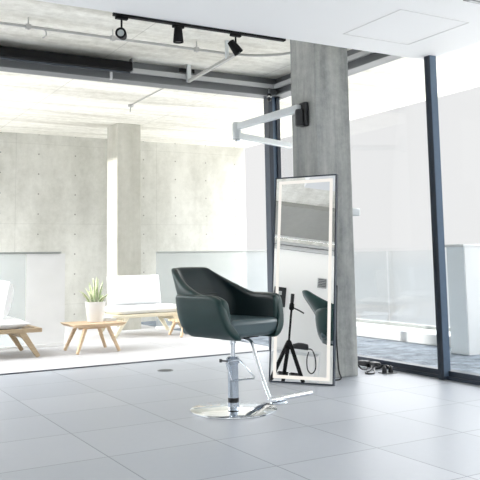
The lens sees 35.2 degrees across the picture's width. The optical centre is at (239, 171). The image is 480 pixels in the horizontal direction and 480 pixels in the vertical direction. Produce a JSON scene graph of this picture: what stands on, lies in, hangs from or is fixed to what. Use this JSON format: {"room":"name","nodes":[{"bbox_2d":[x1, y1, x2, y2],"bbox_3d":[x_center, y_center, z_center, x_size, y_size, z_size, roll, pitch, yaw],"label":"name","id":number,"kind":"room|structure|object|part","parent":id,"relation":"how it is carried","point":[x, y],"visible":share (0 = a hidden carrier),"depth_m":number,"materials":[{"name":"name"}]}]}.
{"room":"salon","nodes":[
{"label":"salon","id":0,"kind":"room"},
{"bbox_2d":[0,132,246,321],"bbox_3d":[-2.532,1.092,12.991,5.950,3.330,0.300,3,-7,-30],"label":"wall","id":1,"kind":"structure","parent":0,"point":[53,189],"depth_m":12.97,"materials":[{"name":"concrete"}]},
{"bbox_2d":[107,123,140,330],"bbox_3d":[-1.799,0.862,11.736,0.390,3.180,0.440,3,-7,-30],"label":"concrete pillar","id":2,"kind":"structure","parent":0,"point":[123,140],"depth_m":11.61,"materials":[{"name":"grey concrete"}]},
{"bbox_2d":[0,324,268,373],"bbox_3d":[-5.435,2.168,8.104,10.840,0.196,4.975,3,-7,-30],"label":"floor","id":3,"kind":"structure","parent":0,"point":[146,343],"depth_m":8.86,"materials":[{"name":"white concrete"}]},
{"bbox_2d":[0,325,41,356],"bbox_3d":[-3.104,1.893,8.269,1.700,0.321,0.756,3,-7,-30],"label":"lounger","id":4,"kind":"object","parent":3,"relation":"on","point":[22,333],"visible":0.7,"depth_m":8.32,"materials":[{"name":"brown wood"}]},
{"bbox_3d":[-2.660,1.959,8.915,0.240,0.320,0.053,4,-8,-37],"label":"leg","id":5,"kind":"part","parent":4,"relation":"part of","materials":[{"name":"brown wood"}]},
{"bbox_2d":[0,316,30,329],"bbox_3d":[-3.168,1.677,8.258,1.600,0.105,0.680,3,-7,-30],"label":"mattress","id":6,"kind":"object","parent":4,"relation":"on","point":[8,322],"visible":0.92,"depth_m":8.30,"materials":[{"name":"white fabric"}]},
{"bbox_2d":[0,281,12,319],"bbox_3d":[-2.684,1.438,8.511,0.220,0.414,0.460,3,-7,-30],"label":"throw pillow","id":7,"kind":"object","parent":6,"relation":"on","point":[6,288],"visible":1,"depth_m":8.33,"materials":[{"name":"white fabric"}]},
{"bbox_3d":[-3.106,1.756,8.284,1.700,0.045,0.720,3,-7,-30],"label":"seat frame","id":8,"kind":"part","parent":4,"relation":"part of","materials":[{"name":"brown wood"}]},
{"bbox_3d":[-2.319,1.887,8.329,0.240,0.320,0.053,2,-7,-23],"label":"leg","id":9,"kind":"part","parent":4,"relation":"part of","materials":[{"name":"brown wood"}]},
{"bbox_2d":[0,252,64,350],"bbox_3d":[-3.361,1.536,8.815,2.690,1.179,0.060,3,-7,-30],"label":"glass balustrade","id":10,"kind":"object","parent":3,"relation":"on","point":[44,271],"visible":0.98,"depth_m":9.36,"materials":[{"name":"glass"}]},
{"bbox_3d":[-3.392,0.962,8.867,2.640,0.024,0.040,3,-7,-30],"label":"handrail","id":11,"kind":"part","parent":10,"relation":"part of","materials":[{"name":"grey metal"}]},
{"bbox_3d":[-2.404,1.574,9.366,0.480,1.115,0.014,3,-7,-30],"label":"glass panel","id":12,"kind":"part","parent":10,"relation":"part of","materials":[{"name":"clear glass"}]},
{"bbox_2d":[60,320,125,354],"bbox_3d":[-1.714,1.923,8.832,0.634,0.332,0.520,3,-7,-30],"label":"coffee table","id":13,"kind":"object","parent":3,"relation":"on","point":[81,325],"visible":0.99,"depth_m":8.74,"materials":[{"name":"brown wood"}]},
{"bbox_3d":[-1.989,1.949,8.906,0.173,0.307,0.065,0,-6,-6],"label":"leg","id":14,"kind":"part","parent":13,"relation":"part of","materials":[{"name":"brown wood"}]},
{"bbox_3d":[-1.792,1.907,8.568,0.065,0.307,0.173,-6,-8,36],"label":"leg","id":15,"kind":"part","parent":13,"relation":"part of","materials":[{"name":"brown wood"}]},
{"bbox_3d":[-1.729,1.813,8.845,0.320,0.040,0.030,3,-7,-30],"label":"cross rail","id":16,"kind":"part","parent":13,"relation":"part of","materials":[{"name":"brown wood"}]},
{"bbox_2d":[79,278,109,321],"bbox_3d":[-1.715,1.507,8.986,0.409,0.530,0.375,-1,-6,1],"label":"potted plant","id":17,"kind":"object","parent":13,"relation":"on","point":[95,306],"visible":1,"depth_m":8.89,"materials":[{"name":"green plant"}]},
{"bbox_3d":[-1.710,1.652,8.957,0.248,0.234,0.248,3,-7,-30],"label":"pot","id":18,"kind":"part","parent":17,"relation":"part of","materials":[{"name":"white ceramic"}]},
{"bbox_3d":[-1.660,1.964,9.095,0.065,0.307,0.173,-6,-8,36],"label":"leg","id":19,"kind":"part","parent":13,"relation":"part of","materials":[{"name":"brown wood"}]},
{"bbox_2d":[103,317,115,320],"bbox_3d":[-1.568,1.764,9.061,0.130,0.030,0.160,3,-7,-30],"label":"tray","id":20,"kind":"object","parent":13,"relation":"on","point":[108,318],"visible":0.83,"depth_m":9.00,"materials":[{"name":"white ceramic"}]},
{"bbox_3d":[-1.464,1.923,8.757,0.173,0.307,0.065,0,-6,-6],"label":"leg","id":21,"kind":"part","parent":13,"relation":"part of","materials":[{"name":"brown wood"}]},
{"bbox_2d":[98,311,181,338],"bbox_3d":[-1.372,2.141,10.687,1.150,0.312,0.656,3,-7,-30],"label":"lounger","id":22,"kind":"object","parent":3,"relation":"on","point":[161,315],"visible":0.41,"depth_m":10.43,"materials":[{"name":"brown wood"}]},
{"bbox_3d":[-1.603,2.093,10.220,0.240,0.310,0.053,4,-8,-37],"label":"leg","id":23,"kind":"part","parent":22,"relation":"part of","materials":[{"name":"brown wood"}]},
{"bbox_2d":[105,303,176,313],"bbox_3d":[-1.363,1.935,10.718,1.080,0.100,0.580,3,-7,-30],"label":"seat cushion","id":24,"kind":"object","parent":22,"relation":"on","point":[158,307],"visible":0.93,"depth_m":10.48,"materials":[{"name":"white fabric"}]},
{"bbox_2d":[107,275,160,305],"bbox_3d":[-1.519,1.696,10.889,0.800,0.411,0.220,3,-7,-30],"label":"cushion","id":25,"kind":"object","parent":24,"relation":"on","point":[128,289],"visible":1,"depth_m":10.80,"materials":[{"name":"white fabric"}]},
{"bbox_3d":[-1.374,2.009,10.702,1.150,0.045,0.620,3,-7,-30],"label":"seat frame","id":26,"kind":"part","parent":22,"relation":"part of","materials":[{"name":"brown wood"}]},
{"bbox_3d":[-1.141,2.190,11.154,0.240,0.310,0.053,4,-8,-37],"label":"leg","id":27,"kind":"part","parent":22,"relation":"part of","materials":[{"name":"brown wood"}]},
{"bbox_3d":[-1.049,2.074,10.883,0.040,0.055,0.520,3,-7,-30],"label":"cross rail","id":28,"kind":"part","parent":22,"relation":"part of","materials":[{"name":"brown wood"}]},
{"bbox_3d":[-0.851,2.129,10.653,0.240,0.310,0.053,2,-7,-23],"label":"leg","id":29,"kind":"part","parent":22,"relation":"part of","materials":[{"name":"brown wood"}]},
{"bbox_2d":[168,318,183,336],"bbox_3d":[-0.669,2.144,10.458,0.527,0.222,0.417,3,-7,-30],"label":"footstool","id":30,"kind":"object","parent":3,"relation":"on","point":[175,321],"visible":0.41,"depth_m":10.47,"materials":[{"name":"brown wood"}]},
{"bbox_3d":[-0.931,2.155,10.494,0.127,0.216,0.058,0,-7,-9],"label":"leg","id":31,"kind":"part","parent":30,"relation":"part of","materials":[{"name":"brown wood"}]},
{"bbox_2d":[0,46,276,98],"bbox_3d":[-3.227,-1.154,6.827,8.520,0.225,0.210,3,-7,-30],"label":"ceiling beam","id":32,"kind":"structure","parent":0,"point":[143,74],"depth_m":8.16,"materials":[{"name":"grey metal"}]},
{"bbox_2d":[0,46,132,73],"bbox_3d":[-3.372,-1.195,6.550,5.208,0.170,0.100,3,-7,-30],"label":"shade cassette","id":33,"kind":"object","parent":32,"relation":"attached to","point":[6,53],"visible":1,"depth_m":7.45,"materials":[{"name":"black metal"}]},
{"bbox_2d":[267,88,271,100],"bbox_3d":[0.337,-0.889,8.761,0.056,0.150,0.055,3,-7,-30],"label":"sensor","id":34,"kind":"object","parent":32,"relation":"attached to","point":[269,96],"visible":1,"depth_m":8.74,"materials":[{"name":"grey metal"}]},
{"bbox_2d":[0,351,479,479],"bbox_3d":[-0.536,1.378,1.871,8.550,0.200,10.645,3,-7,-30],"label":"floor","id":35,"kind":"structure","parent":0,"point":[134,421],"depth_m":4.68,"materials":[{"name":"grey tile"}]},
{"bbox_2d":[0,350,269,374],"bbox_3d":[-3.221,1.868,6.488,8.440,0.054,0.080,3,-7,-30],"label":"sliding track","id":36,"kind":"object","parent":35,"relation":"on","point":[260,350],"depth_m":7.66,"materials":[{"name":"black metal"}]},
{"bbox_2d":[157,369,172,371],"bbox_3d":[-0.706,1.873,7.153,0.150,0.006,0.150,3,-7,-30],"label":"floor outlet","id":37,"kind":"object","parent":35,"relation":"on","point":[160,370],"visible":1,"depth_m":7.12,"materials":[{"name":"grey metal"}]},
{"bbox_2d":[171,267,312,418],"bbox_3d":[-0.034,1.155,5.258,0.624,0.984,1.048,5,-9,-43],"label":"chair","id":38,"kind":"object","parent":35,"relation":"on","point":[209,304],"visible":1,"depth_m":5.22,"materials":[{"name":"green leather"}]},
{"bbox_3d":[-0.152,0.900,5.396,0.554,0.446,0.738,5,-9,-43],"label":"backrest","id":39,"kind":"part","parent":38,"relation":"part of","materials":[{"name":"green leather"}]},
{"bbox_2d":[183,315,277,337],"bbox_3d":[-0.071,1.077,5.292,0.450,0.114,0.532,5,-9,-43],"label":"seat cushion","id":40,"kind":"object","parent":38,"relation":"on","point":[240,326],"depth_m":5.12,"materials":[{"name":"green leather"}]},
{"bbox_3d":[-0.044,1.636,5.240,0.602,0.026,0.602,5,-9,-43],"label":"plate","id":41,"kind":"part","parent":38,"relation":"part of","materials":[{"name":"silver metal"}]},
{"bbox_3d":[0.002,1.368,5.218,0.204,0.150,0.018,-1,-6,4],"label":"pump lever","id":42,"kind":"part","parent":38,"relation":"part of","materials":[{"name":"silver metal"}]},
{"bbox_3d":[0.248,1.469,4.830,0.128,0.012,0.102,5,-9,-43],"label":"foot plate","id":43,"kind":"part","parent":38,"relation":"part of","materials":[{"name":"silver metal"}]},
{"bbox_2d":[269,174,337,385],"bbox_3d":[0.546,0.897,6.469,0.580,1.750,0.269,-4,-7,27],"label":"mirror","id":44,"kind":"object","parent":35,"relation":"on","point":[304,267],"visible":1,"depth_m":6.44,"materials":[{"name":"silver mirror"}]},
{"bbox_2d":[335,286,341,380],"bbox_3d":[0.774,1.361,6.400,0.197,0.804,0.166,-5,-7,29],"label":"cable","id":45,"kind":"object","parent":44,"relation":"attached to","point":[336,286],"visible":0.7,"depth_m":6.40,"materials":[{"name":"black plastic"}]},
{"bbox_2d":[358,360,369,366],"bbox_3d":[1.179,1.813,7.150,0.122,0.060,0.070,-7,-9,42],"label":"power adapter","id":46,"kind":"object","parent":35,"relation":"on","point":[366,363],"visible":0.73,"depth_m":7.13,"materials":[{"name":"black plastic"}]},
{"bbox_2d":[370,361,380,368],"bbox_3d":[1.262,1.799,7.037,0.070,0.060,0.122,1,-7,-19],"label":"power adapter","id":47,"kind":"object","parent":35,"relation":"on","point":[374,363],"visible":0.8,"depth_m":7.01,"materials":[{"name":"black plastic"}]},
{"bbox_2d":[365,365,388,374],"bbox_3d":[1.188,1.778,6.843,0.244,0.064,0.257,3,-7,-30],"label":"cable","id":48,"kind":"object","parent":35,"relation":"on","point":[387,366],"visible":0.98,"depth_m":6.83,"materials":[{"name":"black plastic"}]},
{"bbox_2d":[378,365,395,373],"bbox_3d":[1.318,1.764,6.766,0.120,0.066,0.120,3,-7,-30],"label":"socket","id":49,"kind":"object","parent":35,"relation":"on","point":[384,369],"visible":1,"depth_m":6.75,"materials":[{"name":"black plastic"}]},
{"bbox_2d":[0,0,479,147],"bbox_3d":[-0.874,-1.663,5.018,11.250,0.300,16.350,3,-7,-30],"label":"ceiling","id":50,"kind":"structure","parent":0,"point":[29,103],"depth_m":9.22,"materials":[{"name":"concrete"}]},
{"bbox_2d":[0,17,289,56],"bbox_3d":[-1.840,-1.248,6.453,5.366,0.170,0.452,2,-7,-25],"label":"ceiling pipe","id":51,"kind":"object","parent":50,"relation":"hanging from","point":[28,26],"visible":0.86,"depth_m":6.95,"materials":[{"name":"grey metal"}]},
{"bbox_2d":[128,88,163,111],"bbox_3d":[-1.016,-0.957,9.472,0.080,0.101,1.940,3,-7,-30],"label":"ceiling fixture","id":52,"kind":"object","parent":50,"relation":"attached to","point":[129,105],"visible":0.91,"depth_m":9.99,"materials":[{"name":"white metal"}]},
{"bbox_2d":[179,40,235,82],"bbox_3d":[-0.284,-1.121,7.710,0.182,0.195,1.206,3,-7,-30],"label":"rail","id":53,"kind":"object","parent":50,"relation":"hanging from","point":[188,70],"visible":0.91,"depth_m":7.76,"materials":[{"name":"metal"}]},
{"bbox_2d":[37,0,479,59],"bbox_3d":[1.855,-1.667,2.283,4.250,0.300,8.120,3,-7,-30],"label":"ceiling","id":54,"kind":"structure","parent":0,"point":[325,22],"depth_m":5.56,"materials":[{"name":"white paint"}]},
{"bbox_2d":[112,12,285,41],"bbox_3d":[-0.269,-1.094,5.725,1.450,0.034,0.042,3,-7,-30],"label":"track","id":55,"kind":"object","parent":54,"relation":"attached to","point":[113,13],"visible":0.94,"depth_m":5.68,"materials":[{"name":"black metal"}]},
{"bbox_2d":[115,16,127,39],"bbox_3d":[-0.841,-1.019,5.407,0.088,0.166,0.124,-2,-6,8],"label":"track spotlight","id":56,"kind":"object","parent":55,"relation":"hanging from","point":[120,32],"visible":1,"depth_m":5.36,"materials":[{"name":"black metal"}]},
{"bbox_2d":[172,24,183,43],"bbox_3d":[-0.458,-1.020,5.617,0.090,0.129,0.078,3,-7,-30],"label":"track spotlight","id":57,"kind":"object","parent":55,"relation":"hanging from","point":[178,34],"visible":1,"depth_m":5.59,"materials":[{"name":"black metal"}]},
{"bbox_2d":[228,33,242,55],"bbox_3d":[-0.036,-0.979,5.856,0.119,0.172,0.077,1,-7,-14],"label":"track spotlight","id":58,"kind":"object","parent":55,"relation":"hanging from","point":[235,48],"visible":1,"depth_m":5.83,"materials":[{"name":"black metal"}]},
{"bbox_2d":[344,9,468,44],"bbox_3d":[1.269,-1.108,5.834,0.680,0.013,0.670,3,-7,-30],"label":"access panel","id":59,"kind":"object","parent":54,"relation":"attached to","point":[400,9],"visible":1,"depth_m":5.78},
{"bbox_2d":[463,0,479,3],"bbox_3d":[1.916,-1.177,5.256,0.740,0.028,0.275,3,-7,-30],"label":"ceiling vent","id":60,"kind":"object","parent":54,"relation":"in","point":[471,1],"visible":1,"depth_m":5.19,"materials":[{"name":"grey metal"}]},
{"bbox_2d":[264,97,280,349],"bbox_3d":[0.395,0.567,8.744,0.155,2.920,0.110,3,-7,-30],"label":"window","id":61,"kind":"structure","parent":0,"point":[272,128],"depth_m":8.76,"materials":[{"name":"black metal"}]},
{"bbox_2d":[290,40,357,377],"bbox_3d":[0.753,0.246,6.892,0.378,3.130,0.390,3,-7,-30],"label":"concrete column","id":62,"kind":"structure","parent":0,"point":[319,72],"depth_m":6.78,"materials":[{"name":"grey concrete"}]},
{"bbox_2d":[232,102,308,147],"bbox_3d":[0.257,-0.427,7.531,0.669,0.231,1.560,-1,-6,-2],"label":"wall-mounted arm","id":63,"kind":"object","parent":62,"relation":"attached to","point":[301,111],"depth_m":7.24,"materials":[{"name":"white plastic"}]},
{"bbox_3d":[0.260,-0.324,7.920,0.050,0.062,0.959,-6,-8,37],"label":"arm","id":64,"kind":"part","parent":63,"relation":"part of","materials":[{"name":"metal"}]},
{"bbox_3d":[0.250,-0.509,7.181,0.055,0.101,0.939,4,-8,-37],"label":"arm","id":65,"kind":"part","parent":63,"relation":"part of","materials":[{"name":"metal"}]},
{"bbox_2d":[352,208,359,215],"bbox_3d":[1.027,0.368,6.902,0.113,0.070,0.080,3,-7,-30],"label":"wall fitting","id":66,"kind":"object","parent":62,"relation":"attached to","point":[356,211],"visible":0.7,"depth_m":6.87,"materials":[{"name":"plastic"}]},
{"bbox_2d":[274,49,479,384],"bbox_3d":[3.061,-0.080,4.269,0.190,3.150,10.665,3,-7,-30],"label":"window","id":67,"kind":"structure","parent":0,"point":[443,371],"depth_m":6.55,"materials":[{"name":"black metal"}]},
{"bbox_3d":[3.123,1.413,4.081,0.088,0.044,10.595,3,-7,-30],"label":"sill frame","id":68,"kind":"part","parent":67,"relation":"part of","materials":[{"name":"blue metal"}]},
{"bbox_3d":[1.696,0.290,6.536,0.076,2.930,0.065,3,-7,-30],"label":"window post","id":69,"kind":"part","parent":67,"relation":"part of","materials":[{"name":"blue metal"}]},
{"bbox_3d":[1.714,0.282,6.507,0.072,2.880,0.005,3,-7,-30],"label":"post","id":70,"kind":"part","parent":67,"relation":"part of","materials":[{"name":"black metal"}]},
{"label":"outside","id":71,"kind":"structure","parent":0,"visible":0},
{"bbox_2d":[141,320,479,373],"bbox_3d":[2.938,1.929,6.937,2.440,0.220,15.400,3,-7,-30],"label":"gravel bed","id":72,"kind":"object","parent":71,"point":[417,353],"depth_m":8.44,"materials":[{"name":"grey gravel"}]},
{"bbox_2d":[156,250,266,328],"bbox_3d":[-0.202,1.859,12.158,2.480,1.179,0.060,3,-7,-30],"label":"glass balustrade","id":73,"kind":"object","parent":72,"relation":"on","point":[169,326],"visible":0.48,"depth_m":11.90,"materials":[{"name":"clear glass"}]},
{"bbox_3d":[-0.211,1.285,12.223,2.480,0.024,0.040,3,-7,-30],"label":"handrail","id":74,"kind":"part","parent":73,"relation":"part of","materials":[{"name":"grey metal"}]},
{"bbox_2d":[356,322,450,347],"bbox_3d":[3.666,1.790,7.378,0.750,0.130,15.400,3,-7,-30],"label":"curb","id":75,"kind":"object","parent":72,"relation":"on","point":[381,331],"depth_m":9.61,"materials":[{"name":"white concrete"}]},
{"bbox_2d":[356,318,449,330],"bbox_3d":[3.172,1.349,8.424,0.060,1.000,9.200,3,-7,-30],"label":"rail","id":76,"kind":"object","parent":75,"relation":"on","point":[357,319],"visible":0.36,"depth_m":10.16,"materials":[{"name":"white metal"}]},
{"bbox_2d":[445,244,479,354],"bbox_3d":[2.500,1.388,8.314,0.354,1.180,0.274,3,-7,-30],"label":"block","id":77,"kind":"object","parent":72,"relation":"on","point":[463,260],"visible":0.85,"depth_m":8.20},
{"bbox_3d":[2.569,1.389,8.204,0.320,1.150,0.006,3,-7,-30],"label":"panel","id":78,"kind":"part","parent":77,"relation":"part of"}
]}

